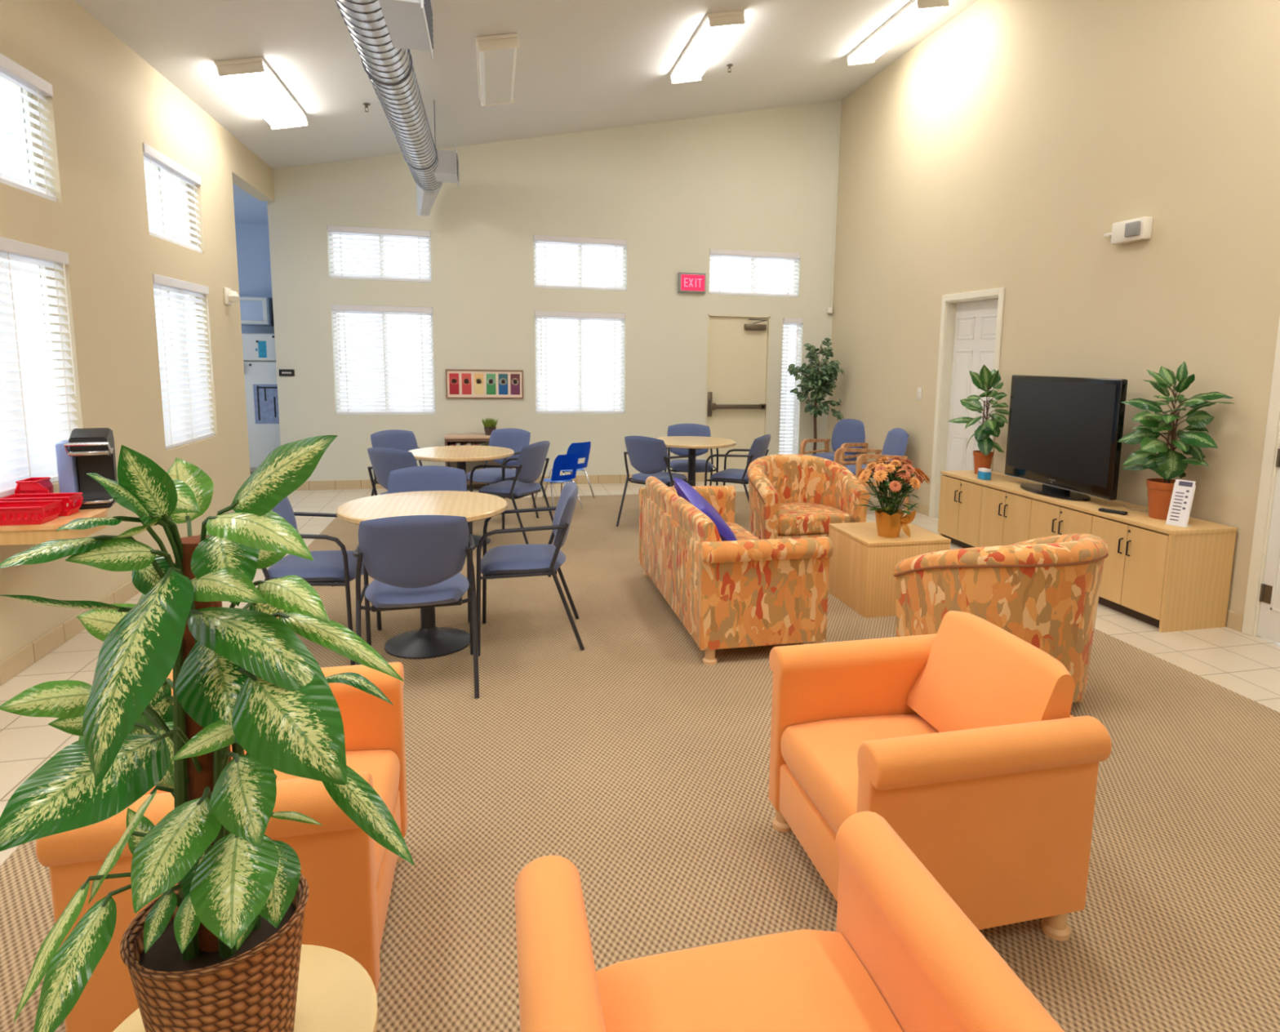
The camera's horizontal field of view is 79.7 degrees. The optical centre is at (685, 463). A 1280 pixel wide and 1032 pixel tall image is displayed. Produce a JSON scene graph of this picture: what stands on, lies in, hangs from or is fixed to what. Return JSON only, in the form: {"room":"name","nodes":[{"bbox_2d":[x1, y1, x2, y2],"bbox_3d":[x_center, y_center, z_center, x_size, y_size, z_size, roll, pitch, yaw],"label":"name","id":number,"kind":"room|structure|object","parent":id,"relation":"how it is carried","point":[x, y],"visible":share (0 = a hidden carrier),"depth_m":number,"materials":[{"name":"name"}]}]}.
{"room":"care facility","nodes":[
{"label":"care facility","id":0,"kind":"room"},
{"bbox_2d":[0,0,274,662],"bbox_3d":[-2.940,-0.672,2.502,0.140,3.550,11.620,-1,8,-14],"label":"wall","id":1,"kind":"structure","parent":0,"point":[107,101],"depth_m":4.54,"materials":[{"name":"beige paint"}]},
{"bbox_2d":[0,75,39,186],"bbox_3d":[-3.233,-1.571,3.425,0.050,0.590,1.020,-1,8,-14],"label":"window","id":2,"kind":"structure","parent":1,"relation":"in","point":[2,79],"depth_m":3.80,"materials":[{"name":"white paint"}]},
{"bbox_2d":[0,53,57,202],"bbox_3d":[-3.145,-1.573,3.447,0.064,0.584,1.012,-1,8,-14],"label":"window blind","id":3,"kind":"object","parent":2,"relation":"attached to","point":[10,69],"visible":0.91,"depth_m":3.71,"materials":[{"name":"white plastic"}]},
{"bbox_2d":[0,257,63,462],"bbox_3d":[-3.254,-0.452,3.583,0.050,1.180,1.030,-1,8,-14],"label":"window","id":4,"kind":"structure","parent":1,"relation":"in","point":[1,259],"depth_m":3.85,"materials":[{"name":"white paint"}]},
{"bbox_2d":[0,236,78,497],"bbox_3d":[-3.162,-0.455,3.606,0.072,1.174,1.022,-1,8,-14],"label":"window blind","id":5,"kind":"object","parent":4,"relation":"attached to","point":[40,464],"visible":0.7,"depth_m":3.75,"materials":[{"name":"white plastic"}]},
{"bbox_2d":[0,554,175,685],"bbox_3d":[-2.730,1.128,2.102,0.012,0.100,10.260,-1,8,-14],"label":"baseboard","id":6,"kind":"structure","parent":1,"relation":"attached to","point":[12,665],"depth_m":3.80,"materials":[{"name":"beige tile"}]},
{"bbox_2d":[143,159,191,242],"bbox_3d":[-3.739,-1.848,5.418,0.050,0.580,1.010,-1,8,-14],"label":"window","id":7,"kind":"structure","parent":1,"relation":"in","point":[145,162],"depth_m":5.55,"materials":[{"name":"white paint"}]},
{"bbox_2d":[142,142,202,253],"bbox_3d":[-3.651,-1.850,5.440,0.064,0.574,1.002,-1,8,-14],"label":"window blind","id":8,"kind":"object","parent":7,"relation":"attached to","point":[152,155],"visible":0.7,"depth_m":5.41,"materials":[{"name":"white plastic"}]},
{"bbox_2d":[153,288,201,425],"bbox_3d":[-3.760,-0.734,5.576,0.050,1.180,1.020,-1,8,-14],"label":"window","id":9,"kind":"structure","parent":1,"relation":"in","point":[154,289],"depth_m":5.67,"materials":[{"name":"white paint"}]},
{"bbox_2d":[152,273,214,449],"bbox_3d":[-3.667,-0.737,5.599,0.072,1.174,1.012,-1,8,-14],"label":"window blind","id":10,"kind":"object","parent":9,"relation":"attached to","point":[178,433],"visible":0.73,"depth_m":5.59,"materials":[{"name":"white plastic"}]},
{"bbox_2d":[223,287,239,305],"bbox_3d":[-3.817,-1.403,6.435,0.100,0.140,0.120,-1,8,-14],"label":"fire alarm strobe","id":11,"kind":"object","parent":1,"relation":"attached to","point":[230,296],"visible":1,"depth_m":6.40,"materials":[{"name":"white plastic"}]},
{"bbox_2d":[232,182,268,224],"bbox_3d":[-5.649,-2.808,7.651,2.925,0.110,4.050,-1,8,-14],"label":"ceiling","id":12,"kind":"structure","parent":0,"point":[248,209],"depth_m":8.64,"materials":[{"name":"paint"}]},
{"bbox_2d":[235,222,274,333],"bbox_3d":[-6.088,-1.489,9.762,2.800,3.089,0.120,-1,8,-14],"label":"wall","id":13,"kind":"structure","parent":0,"point":[252,240],"depth_m":9.71,"materials":[{"name":"paint"}]},
{"bbox_2d":[239,296,274,325],"bbox_3d":[-5.459,-1.902,9.572,0.520,0.340,0.420,-1,8,-14],"label":"upper cabinet","id":14,"kind":"object","parent":13,"relation":"attached to","point":[255,310],"visible":0.56,"depth_m":9.41,"materials":[{"name":"paint"}]},
{"bbox_2d":[74,0,977,168],"bbox_3d":[0.179,-2.988,2.965,6.810,1.521,12.020,-1,8,-14],"label":"ceiling","id":15,"kind":"structure","parent":0,"point":[582,65],"depth_m":6.32,"materials":[{"name":"paint"}]},
{"bbox_2d":[214,56,308,129],"bbox_3d":[-3.194,-2.789,5.824,0.307,0.152,1.300,-1,8,-14],"label":"ceiling light","id":16,"kind":"object","parent":15,"relation":"attached to","point":[252,77],"visible":1,"depth_m":5.61,"materials":[{"name":"white plastic"}]},
{"bbox_2d":[334,0,458,215],"bbox_3d":[-1.226,-2.209,2.647,0.449,0.791,11.282,-1,8,-14],"label":"air duct","id":17,"kind":"object","parent":15,"relation":"hanging from","point":[383,33],"visible":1,"depth_m":4.53,"materials":[{"name":"metal"}]},
{"bbox_2d":[378,0,433,59],"bbox_3d":[-1.419,-2.335,3.892,0.212,0.280,0.660,-1,8,-14],"label":"register","id":18,"kind":"object","parent":17,"relation":"attached to","point":[404,24],"depth_m":3.88,"materials":[{"name":"metal"}]},
{"bbox_2d":[433,144,458,186],"bbox_3d":[-2.259,-2.804,7.205,0.212,0.280,0.460,-1,8,-14],"label":"register","id":19,"kind":"object","parent":17,"relation":"attached to","point":[446,169],"depth_m":7.03,"materials":[{"name":"metal"}]},
{"bbox_2d":[475,33,519,106],"bbox_3d":[-1.530,-3.158,6.194,0.307,0.152,1.300,-1,8,-14],"label":"ceiling light","id":20,"kind":"object","parent":15,"relation":"attached to","point":[496,55],"visible":1,"depth_m":5.97,"materials":[{"name":"white plastic"}]},
{"bbox_2d":[669,9,745,84],"bbox_3d":[0.154,-3.524,6.528,0.307,0.152,1.300,-1,8,-14],"label":"ceiling light","id":21,"kind":"object","parent":15,"relation":"attached to","point":[717,28],"visible":1,"depth_m":6.32,"materials":[{"name":"white plastic"}]},
{"bbox_2d":[846,0,948,65],"bbox_3d":[1.886,-3.916,6.953,0.307,0.152,1.300,-1,8,-14],"label":"ceiling light","id":22,"kind":"object","parent":15,"relation":"attached to","point":[913,14],"visible":1,"depth_m":6.81,"materials":[{"name":"white plastic"}]},
{"bbox_2d":[266,99,841,480],"bbox_3d":[-1.198,-2.125,8.871,6.530,4.760,0.160,-1,8,-14],"label":"wall","id":23,"kind":"structure","parent":0,"point":[677,191],"depth_m":8.73,"materials":[{"name":"beige paint"}]},
{"bbox_2d":[328,231,431,282],"bbox_3d":[-3.321,-2.267,8.349,1.043,0.550,0.050,-1,8,-14],"label":"window","id":24,"kind":"structure","parent":23,"relation":"in","point":[430,232],"depth_m":8.34,"materials":[{"name":"white glass"}]},
{"bbox_2d":[327,225,431,282],"bbox_3d":[-3.299,-2.256,8.262,1.035,0.544,0.064,-1,8,-14],"label":"window blind","id":25,"kind":"object","parent":24,"relation":"attached to","point":[332,229],"visible":1,"depth_m":8.26,"materials":[{"name":"white plastic"}]},
{"bbox_2d":[333,313,435,413],"bbox_3d":[-3.337,-1.141,8.505,1.039,1.185,0.050,-1,8,-14],"label":"window","id":26,"kind":"structure","parent":23,"relation":"in","point":[333,313],"depth_m":8.49,"materials":[{"name":"white paint"}]},
{"bbox_2d":[331,304,435,413],"bbox_3d":[-3.314,-1.129,8.413,1.031,1.179,0.072,-1,8,-14],"label":"window blind","id":27,"kind":"object","parent":26,"relation":"attached to","point":[422,401],"visible":1,"depth_m":8.42,"materials":[{"name":"white plastic"}]},
{"bbox_2d":[445,368,523,398],"bbox_3d":[-2.280,-0.897,8.674,0.850,0.326,0.024,-1,8,-14],"label":"framed print","id":28,"kind":"object","parent":23,"relation":"attached to","point":[460,383],"visible":1,"depth_m":8.67,"materials":[{"name":"multicoloured paper"}]},
{"bbox_2d":[295,472,705,490],"bbox_3d":[-1.290,0.196,9.087,6.380,0.100,0.012,-1,8,-14],"label":"baseboard","id":29,"kind":"structure","parent":23,"relation":"attached to","point":[613,478],"depth_m":8.52,"materials":[{"name":"beige tile"}]},
{"bbox_2d":[534,315,624,413],"bbox_3d":[-1.255,-1.181,9.027,1.047,1.174,0.050,-1,8,-14],"label":"window","id":30,"kind":"structure","parent":23,"relation":"in","point":[535,316],"depth_m":9.01,"materials":[{"name":"white paint"}]},
{"bbox_2d":[534,311,625,413],"bbox_3d":[-1.232,-1.169,8.936,1.039,1.168,0.072,-1,8,-14],"label":"window blind","id":31,"kind":"object","parent":30,"relation":"attached to","point":[543,386],"visible":1,"depth_m":8.94,"materials":[{"name":"white plastic"}]},
{"bbox_2d":[533,235,626,290],"bbox_3d":[-1.231,-2.307,8.874,1.068,0.582,0.050,-1,8,-14],"label":"window","id":32,"kind":"structure","parent":23,"relation":"in","point":[533,236],"depth_m":8.87,"materials":[{"name":"white glass"}]},
{"bbox_2d":[533,234,626,290],"bbox_3d":[-1.209,-2.295,8.786,1.060,0.576,0.064,-1,8,-14],"label":"window blind","id":33,"kind":"object","parent":32,"relation":"attached to","point":[543,239],"visible":1,"depth_m":8.79,"materials":[{"name":"white plastic"}]},
{"bbox_2d":[677,271,706,293],"bbox_3d":[0.070,-2.141,9.078,0.330,0.230,0.054,-1,8,-14],"label":"exit sign","id":34,"kind":"object","parent":23,"relation":"attached to","point":[689,282],"visible":1,"depth_m":9.05,"materials":[{"name":"red plastic"}]},
{"bbox_2d":[704,314,770,479],"bbox_3d":[0.634,-0.793,9.438,0.795,2.030,0.207,-1,8,-14],"label":"door","id":35,"kind":"structure","parent":23,"relation":"in","point":[738,347],"depth_m":9.44,"materials":[{"name":"paint"}]},
{"bbox_2d":[708,256,797,297],"bbox_3d":[0.811,-2.319,9.390,1.155,0.528,0.050,-1,8,-14],"label":"window","id":36,"kind":"structure","parent":23,"relation":"in","point":[709,256],"depth_m":9.39,"materials":[{"name":"white glass"}]},
{"bbox_2d":[708,248,799,297],"bbox_3d":[0.833,-2.307,9.303,1.147,0.522,0.064,-1,8,-14],"label":"window blind","id":37,"kind":"object","parent":36,"relation":"attached to","point":[719,253],"visible":1,"depth_m":9.30,"materials":[{"name":"white plastic"}]},
{"bbox_2d":[778,325,799,453],"bbox_3d":[1.287,-0.875,9.715,0.260,1.900,0.050,-1,8,-14],"label":"window","id":38,"kind":"structure","parent":23,"relation":"in","point":[787,326],"depth_m":9.68,"materials":[{"name":"white paint"}]},
{"bbox_2d":[778,317,803,453],"bbox_3d":[1.310,-0.864,9.628,0.252,1.894,0.064,-1,8,-14],"label":"window blind","id":39,"kind":"object","parent":38,"relation":"attached to","point":[784,422],"visible":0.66,"depth_m":9.62,"materials":[{"name":"white plastic"}]},
{"bbox_2d":[0,471,1279,865],"bbox_3d":[-1.446,0.914,4.563,9.510,0.100,14.820,-1,8,-14],"label":"floor","id":40,"kind":"structure","parent":0,"point":[1248,666],"depth_m":3.94,"materials":[{"name":"beige tile"}]},
{"bbox_2d":[0,502,108,545],"bbox_3d":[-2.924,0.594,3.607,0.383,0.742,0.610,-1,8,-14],"label":"countertop","id":41,"kind":"structure","parent":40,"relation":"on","point":[30,534],"depth_m":3.30,"materials":[{"name":"laminate"}]},
{"bbox_2d":[0,499,62,525],"bbox_3d":[-2.904,0.216,3.332,0.258,0.079,0.185,-1,8,-14],"label":"plastic basket","id":42,"kind":"object","parent":41,"relation":"on","point":[15,513],"visible":1,"depth_m":3.31,"materials":[{"name":"red plastic"}]},
{"bbox_2d":[14,476,53,493],"bbox_3d":[-3.057,0.146,3.590,0.122,0.144,0.156,-4,9,-32],"label":"plastic basket","id":43,"kind":"object","parent":41,"relation":"on","point":[39,484],"visible":0.53,"depth_m":3.54,"materials":[{"name":"red plastic"}]},
{"bbox_2d":[0,492,83,515],"bbox_3d":[-2.933,0.190,3.482,0.279,0.089,0.143,-2,8,-18],"label":"plastic basket","id":44,"kind":"object","parent":41,"relation":"on","point":[69,497],"visible":0.62,"depth_m":3.50,"materials":[{"name":"red plastic"}]},
{"bbox_2d":[55,427,117,509],"bbox_3d":[-2.884,0.021,3.682,0.226,0.374,0.254,-3,9,-29],"label":"coffee maker","id":45,"kind":"object","parent":41,"relation":"on","point":[92,450],"visible":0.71,"depth_m":3.65,"materials":[{"name":"black plastic"}]},
{"bbox_2d":[74,495,113,504],"bbox_3d":[-2.846,0.177,3.682,0.144,0.014,0.138,-3,9,-29],"label":"drip tray","id":46,"kind":"object","parent":45,"relation":"on","point":[87,500],"depth_m":3.66,"materials":[{"name":"silver metal"}]},
{"bbox_2d":[241,333,280,471],"bbox_3d":[-5.296,-0.764,9.576,0.720,1.690,0.680,-1,8,-14],"label":"refrigerator","id":47,"kind":"object","parent":40,"relation":"on","point":[258,348],"visible":0.46,"depth_m":9.29,"materials":[{"name":"white metal"}]},
{"bbox_2d":[444,433,511,486],"bbox_3d":[-2.329,-0.016,8.612,0.720,0.612,0.320,-1,8,-14],"label":"bookcase","id":48,"kind":"object","parent":40,"relation":"on","point":[450,438],"visible":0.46,"depth_m":8.60,"materials":[{"name":"brown wood"}]},
{"bbox_2d":[0,491,1279,1031],"bbox_3d":[0.217,1.085,3.140,4.735,0.006,10.730,-1,8,-14],"label":"carpet","id":49,"kind":"structure","parent":40,"relation":"on","point":[632,759],"depth_m":2.52,"materials":[{"name":"carpet"}]},
{"bbox_2d":[35,662,408,1031],"bbox_3d":[-1.042,0.869,1.894,0.587,0.717,0.734,-1,8,-14],"label":"armchair","id":50,"kind":"object","parent":49,"relation":"on","point":[348,875],"visible":0.3,"depth_m":1.62,"materials":[{"name":"orange fabric"}]},
{"bbox_2d":[143,667,246,795],"bbox_3d":[-1.216,0.681,1.823,0.207,0.332,0.514,-1,8,-14],"label":"cushion","id":51,"kind":"object","parent":50,"relation":"on","point":[171,676],"depth_m":1.84,"materials":[{"name":"orange fabric"}]},
{"bbox_2d":[273,749,399,884],"bbox_3d":[-0.961,0.911,1.921,0.413,0.155,0.514,-1,8,-14],"label":"seat cushion","id":52,"kind":"object","parent":50,"relation":"on","point":[384,765],"depth_m":2.06,"materials":[{"name":"orange fabric"}]},
{"bbox_2d":[112,944,377,1031],"bbox_3d":[-0.696,1.107,1.204,0.406,0.444,0.406,-1,8,-14],"label":"round side table","id":53,"kind":"object","parent":49,"relation":"on","point":[335,993],"visible":0.5,"depth_m":1.26,"materials":[{"name":"beige laminate"}]},
{"bbox_2d":[0,435,414,1031],"bbox_3d":[-0.628,0.425,1.065,0.494,0.946,0.472,-1,8,-14],"label":"plant","id":54,"kind":"object","parent":53,"relation":"on","point":[220,948],"visible":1,"depth_m":0.96,"materials":[{"name":"green plant"}]},
{"bbox_2d":[262,496,382,665],"bbox_3d":[-1.887,0.534,3.842,0.545,0.828,0.501,0,8,-7],"label":"chair","id":55,"kind":"object","parent":49,"relation":"on","point":[332,568],"visible":0.39,"depth_m":3.69,"materials":[{"name":"blue fabric"}]},
{"bbox_2d":[367,447,417,495],"bbox_3d":[-2.067,0.269,5.751,0.501,0.828,0.545,4,9,24],"label":"chair","id":56,"kind":"object","parent":49,"relation":"on","point":[384,460],"visible":0.37,"depth_m":5.50,"materials":[{"name":"blue fabric"}]},
{"bbox_2d":[370,429,449,496],"bbox_3d":[-2.420,0.140,6.653,0.545,0.828,0.501,6,9,33],"label":"chair","id":57,"kind":"object","parent":49,"relation":"on","point":[405,440],"visible":0.24,"depth_m":6.74,"materials":[{"name":"blue fabric"}]},
{"bbox_2d":[352,515,479,697],"bbox_3d":[-1.219,0.595,3.480,0.501,0.828,0.545,-1,8,-18],"label":"chair","id":58,"kind":"object","parent":49,"relation":"on","point":[414,562],"visible":0.99,"depth_m":3.28,"materials":[{"name":"blue fabric"}]},
{"bbox_2d":[336,490,507,658],"bbox_3d":[-1.336,0.574,3.939,0.820,0.736,0.820,-1,8,-14],"label":"round table","id":59,"kind":"object","parent":49,"relation":"on","point":[428,641],"visible":0.88,"depth_m":3.89,"materials":[{"name":"brown wood"}]},
{"bbox_2d":[376,465,471,628],"bbox_3d":[-1.506,0.458,4.444,0.501,0.828,0.545,-1,8,-14],"label":"chair","id":60,"kind":"object","parent":49,"relation":"on","point":[425,477],"visible":0.2,"depth_m":4.59,"materials":[{"name":"blue fabric"}]},
{"bbox_2d":[408,445,514,546],"bbox_3d":[-1.784,0.270,6.094,0.820,0.736,0.820,-1,8,-14],"label":"round table","id":61,"kind":"object","parent":49,"relation":"on","point":[460,455],"visible":0.48,"depth_m":5.96,"materials":[{"name":"brown wood"}]},
{"bbox_2d":[466,427,538,518],"bbox_3d":[-1.697,0.116,6.917,0.501,0.828,0.545,4,9,24],"label":"chair","id":62,"kind":"object","parent":49,"relation":"on","point":[515,439],"visible":0.55,"depth_m":7.00,"materials":[{"name":"blue fabric"}]},
{"bbox_2d":[470,440,553,543],"bbox_3d":[-1.381,0.224,6.172,0.545,0.828,0.501,3,8,18],"label":"chair","id":63,"kind":"object","parent":49,"relation":"on","point":[531,459],"visible":0.91,"depth_m":6.00,"materials":[{"name":"blue fabric"}]},
{"bbox_2d":[475,481,584,656],"bbox_3d":[-0.828,0.523,4.060,0.545,0.828,0.501,-1,8,-11],"label":"chair","id":64,"kind":"object","parent":49,"relation":"on","point":[508,561],"visible":0.99,"depth_m":3.89,"materials":[{"name":"blue fabric"}]},
{"bbox_2d":[532,453,582,512],"bbox_3d":[-1.264,0.171,7.547,0.358,0.563,0.399,-7,11,-44],"label":"child chair","id":65,"kind":"object","parent":49,"relation":"on","point":[570,461],"visible":0.97,"depth_m":7.40,"materials":[{"name":"blue plastic"}]},
{"bbox_2d":[542,441,595,497],"bbox_3d":[-1.235,0.069,8.091,0.439,0.619,0.394,8,10,40],"label":"child chair","id":66,"kind":"object","parent":49,"relation":"on","point":[583,449],"visible":0.65,"depth_m":7.98,"materials":[{"name":"blue plastic"}]},
{"bbox_2d":[616,435,695,526],"bbox_3d":[-0.261,0.152,6.840,0.501,0.828,0.545,6,9,33],"label":"chair","id":67,"kind":"object","parent":49,"relation":"on","point":[648,455],"visible":0.85,"depth_m":6.65,"materials":[{"name":"blue fabric"}]},
{"bbox_2d":[664,423,718,485],"bbox_3d":[0.044,0.032,7.755,0.501,0.828,0.545,0,8,-6],"label":"chair","id":68,"kind":"object","parent":49,"relation":"on","point":[679,429],"visible":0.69,"depth_m":7.87,"materials":[{"name":"blue fabric"}]},
{"bbox_2d":[653,435,736,486],"bbox_3d":[0.052,0.152,7.189,0.820,0.736,0.820,-1,8,-14],"label":"round table","id":69,"kind":"object","parent":49,"relation":"on","point":[693,443],"visible":0.43,"depth_m":7.10,"materials":[{"name":"brown wood"}]},
{"bbox_2d":[638,475,833,665],"bbox_3d":[0.200,0.523,4.571,0.672,0.717,1.704,-1,8,-14],"label":"loveseat","id":70,"kind":"object","parent":49,"relation":"on","point":[748,590],"visible":0.95,"depth_m":3.82,"materials":[{"name":"fabric"}]},
{"bbox_2d":[645,475,677,515],"bbox_3d":[-0.106,0.286,4.848,0.207,0.332,0.739,-1,8,-14],"label":"cushion","id":71,"kind":"object","parent":70,"relation":"on","point":[659,495],"depth_m":4.74,"materials":[{"name":"fabric"}]},
{"bbox_2d":[670,495,721,542],"bbox_3d":[0.075,0.387,4.132,0.207,0.332,0.739,-1,8,-14],"label":"cushion","id":72,"kind":"object","parent":70,"relation":"on","point":[688,524],"depth_m":3.98,"materials":[{"name":"fabric"}]},
{"bbox_2d":[672,477,737,541],"bbox_3d":[0.119,0.309,4.614,0.318,0.419,0.503,-2,8,-22],"label":"throw pillow","id":73,"kind":"object","parent":70,"relation":"on","point":[684,490],"visible":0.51,"depth_m":4.51,"materials":[{"name":"fabric"}]},
{"bbox_2d":[725,521,759,540],"bbox_3d":[0.191,0.515,4.956,0.498,0.155,0.739,-1,8,-14],"label":"seat cushion","id":74,"kind":"object","parent":70,"relation":"on","point":[740,533],"depth_m":4.93,"materials":[{"name":"fabric"}]},
{"bbox_2d":[704,434,770,503],"bbox_3d":[0.504,0.133,7.074,0.545,0.828,0.501,4,9,24],"label":"chair","id":75,"kind":"object","parent":49,"relation":"on","point":[759,446],"visible":0.73,"depth_m":6.88,"materials":[{"name":"blue fabric"}]},
{"bbox_2d":[514,811,1064,1031],"bbox_3d":[0.141,0.994,1.128,0.744,0.717,0.772,-1,8,-14],"label":"armchair","id":76,"kind":"object","parent":49,"relation":"on","point":[901,955],"visible":1,"depth_m":1.31,"materials":[{"name":"orange fabric"}]},
{"bbox_2d":[595,928,902,1031],"bbox_3d":[0.119,1.026,1.216,0.524,0.155,0.598,-1,8,-14],"label":"seat cushion","id":77,"kind":"object","parent":76,"relation":"on","point":[803,980],"depth_m":1.36,"materials":[{"name":"orange fabric"}]},
{"bbox_2d":[746,453,870,539],"bbox_3d":[0.845,0.347,5.763,0.826,0.765,0.704,-1,8,-16],"label":"tub chair","id":78,"kind":"object","parent":49,"relation":"on","point":[792,495],"visible":0.71,"depth_m":5.64,"materials":[{"name":"fabric"}]},
{"bbox_2d":[777,502,852,535],"bbox_3d":[0.861,0.405,5.713,0.579,0.135,0.575,-1,8,-16],"label":"seat cushion","id":79,"kind":"object","parent":78,"relation":"on","point":[794,518],"depth_m":5.47,"materials":[{"name":"fabric"}]},
{"bbox_2d":[828,521,951,617],"bbox_3d":[1.251,0.646,4.793,0.544,0.450,0.544,-1,8,-14],"label":"table","id":80,"kind":"object","parent":49,"relation":"on","point":[863,562],"visible":0.64,"depth_m":4.54,"materials":[{"name":"brown wood"}]},
{"bbox_2d":[856,455,930,537],"bbox_3d":[1.237,0.200,4.601,0.448,0.486,0.401,1,8,-3],"label":"flowering plant","id":81,"kind":"object","parent":80,"relation":"on","point":[890,521],"visible":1,"depth_m":4.56,"materials":[{"name":"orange plant"}]},
{"bbox_2d":[768,610,1111,941],"bbox_3d":[0.664,0.855,2.211,0.647,0.717,0.734,-1,8,-14],"label":"armchair","id":82,"kind":"object","parent":49,"relation":"on","point":[964,737],"visible":0.87,"depth_m":1.99,"materials":[{"name":"orange fabric"}]},
{"bbox_2d":[780,713,939,835],"bbox_3d":[0.581,0.900,2.196,0.473,0.155,0.514,-1,8,-14],"label":"seat cushion","id":83,"kind":"object","parent":82,"relation":"on","point":[819,752],"depth_m":2.25,"materials":[{"name":"orange fabric"}]},
{"bbox_2d":[906,610,1075,732],"bbox_3d":[0.874,0.661,2.236,0.207,0.332,0.514,-1,8,-14],"label":"cushion","id":84,"kind":"object","parent":82,"relation":"on","point":[975,673],"depth_m":2.21,"materials":[{"name":"orange fabric"}]},
{"bbox_2d":[893,533,1108,702],"bbox_3d":[1.489,0.670,3.492,0.826,0.765,0.704,-3,9,-27],"label":"tub chair","id":85,"kind":"object","parent":49,"relation":"on","point":[1044,592],"visible":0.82,"depth_m":3.19,"materials":[{"name":"fabric"}]},
{"bbox_2d":[786,337,844,454],"bbox_3d":[1.521,-0.621,9.238,0.637,1.775,0.598,-6,11,-43],"label":"ficus tree","id":86,"kind":"object","parent":40,"relation":"on","point":[819,380],"visible":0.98,"depth_m":9.17,"materials":[{"name":"green plant"}]},
{"bbox_2d":[800,418,867,466],"bbox_3d":[1.733,-0.085,8.830,0.601,0.830,0.580,-7,11,-44],"label":"chair","id":87,"kind":"object","parent":40,"relation":"on","point":[846,433],"visible":0.59,"depth_m":8.88,"materials":[{"name":"blue fabric"}]},
{"bbox_2d":[834,427,910,511],"bbox_3d":[1.909,0.055,7.832,0.601,0.830,0.580,-1,8,-12],"label":"chair","id":88,"kind":"object","parent":40,"relation":"on","point":[895,442],"visible":0.4,"depth_m":7.78,"materials":[{"name":"blue fabric"}]},
{"bbox_2d":[937,470,1237,632],"bbox_3d":[2.641,0.512,5.465,0.482,0.593,2.298,-1,8,-14],"label":"sideboard","id":89,"kind":"object","parent":40,"relation":"on","point":[1168,578],"visible":0.85,"depth_m":4.62,"materials":[{"name":"brown wood"}]},
{"bbox_2d":[947,364,1008,474],"bbox_3d":[2.420,-0.363,6.321,0.394,0.900,0.518,-1,8,-14],"label":"potted plant","id":90,"kind":"object","parent":89,"relation":"on","point":[986,380],"visible":0.98,"depth_m":6.25,"materials":[{"name":"green plant"}]},
{"bbox_2d":[1004,374,1128,501],"bbox_3d":[2.631,-0.196,5.399,0.300,0.824,1.130,-1,8,-12],"label":"television","id":91,"kind":"object","parent":89,"relation":"on","point":[1064,433],"visible":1,"depth_m":5.28,"materials":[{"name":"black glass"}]},
{"bbox_2d":[1118,361,1233,519],"bbox_3d":[2.855,-0.131,4.530,0.451,0.942,0.589,-1,8,-14],"label":"potted plant","id":92,"kind":"object","parent":89,"relation":"on","point":[1169,464],"visible":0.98,"depth_m":4.53,"materials":[{"name":"green plant"}]},
{"bbox_2d":[1164,479,1195,527],"bbox_3d":[2.850,0.230,4.406,0.089,0.259,0.110,-5,10,-38],"label":"sign","id":93,"kind":"object","parent":89,"relation":"on","point":[1183,493],"visible":1,"depth_m":4.40,"materials":[{"name":"paper"}]},
{"bbox_2d":[826,0,1279,614],"bbox_3d":[3.312,-1.458,4.060,0.150,4.900,11.780,-1,8,-14],"label":"wall","id":94,"kind":"structure","parent":0,"point":[1002,148],"depth_m":5.54,"materials":[{"name":"beige paint"}]},
{"bbox_2d":[928,287,1004,518],"bbox_3d":[2.592,-0.470,6.954,0.168,2.132,0.904,-1,8,-14],"label":"trim","id":95,"kind":"structure","parent":94,"relation":"attached to","point":[948,302],"depth_m":7.26,"materials":[{"name":"white paint"}]},
{"bbox_2d":[945,298,998,471],"bbox_3d":[2.587,-0.437,6.957,0.138,2.047,0.760,-1,8,-14],"label":"door","id":96,"kind":"structure","parent":94,"relation":"in","point":[975,322],"depth_m":7.03,"materials":[{"name":"white paint"}]},
{"bbox_2d":[864,486,1243,631],"bbox_3d":[3.212,0.932,4.289,0.012,0.100,11.620,-1,8,-14],"label":"baseboard","id":97,"kind":"structure","parent":94,"relation":"attached to","point":[1234,620],"depth_m":4.46,"materials":[{"name":"beige tile"}]},
{"bbox_2d":[1103,216,1152,244],"bbox_3d":[2.922,-1.540,5.090,0.099,0.140,0.350,-1,8,-14],"label":"emergency light","id":98,"kind":"object","parent":94,"relation":"attached to","point":[1140,228],"visible":1,"depth_m":5.00,"materials":[{"name":"white plastic"}]},
{"bbox_2d":[1241,316,1279,636],"bbox_3d":[3.404,-0.017,3.753,0.168,2.132,1.039,-1,8,-14],"label":"trim","id":99,"kind":"structure","parent":94,"relation":"attached to","point":[1272,441],"depth_m":4.24,"materials":[{"name":"white paint"}]},
{"bbox_2d":[1257,448,1279,643],"bbox_3d":[3.356,0.016,3.746,0.057,2.047,0.896,-1,8,-14],"label":"door","id":100,"kind":"structure","parent":94,"relation":"in","point":[1268,625],"depth_m":4.21,"materials":[{"name":"white paint"}]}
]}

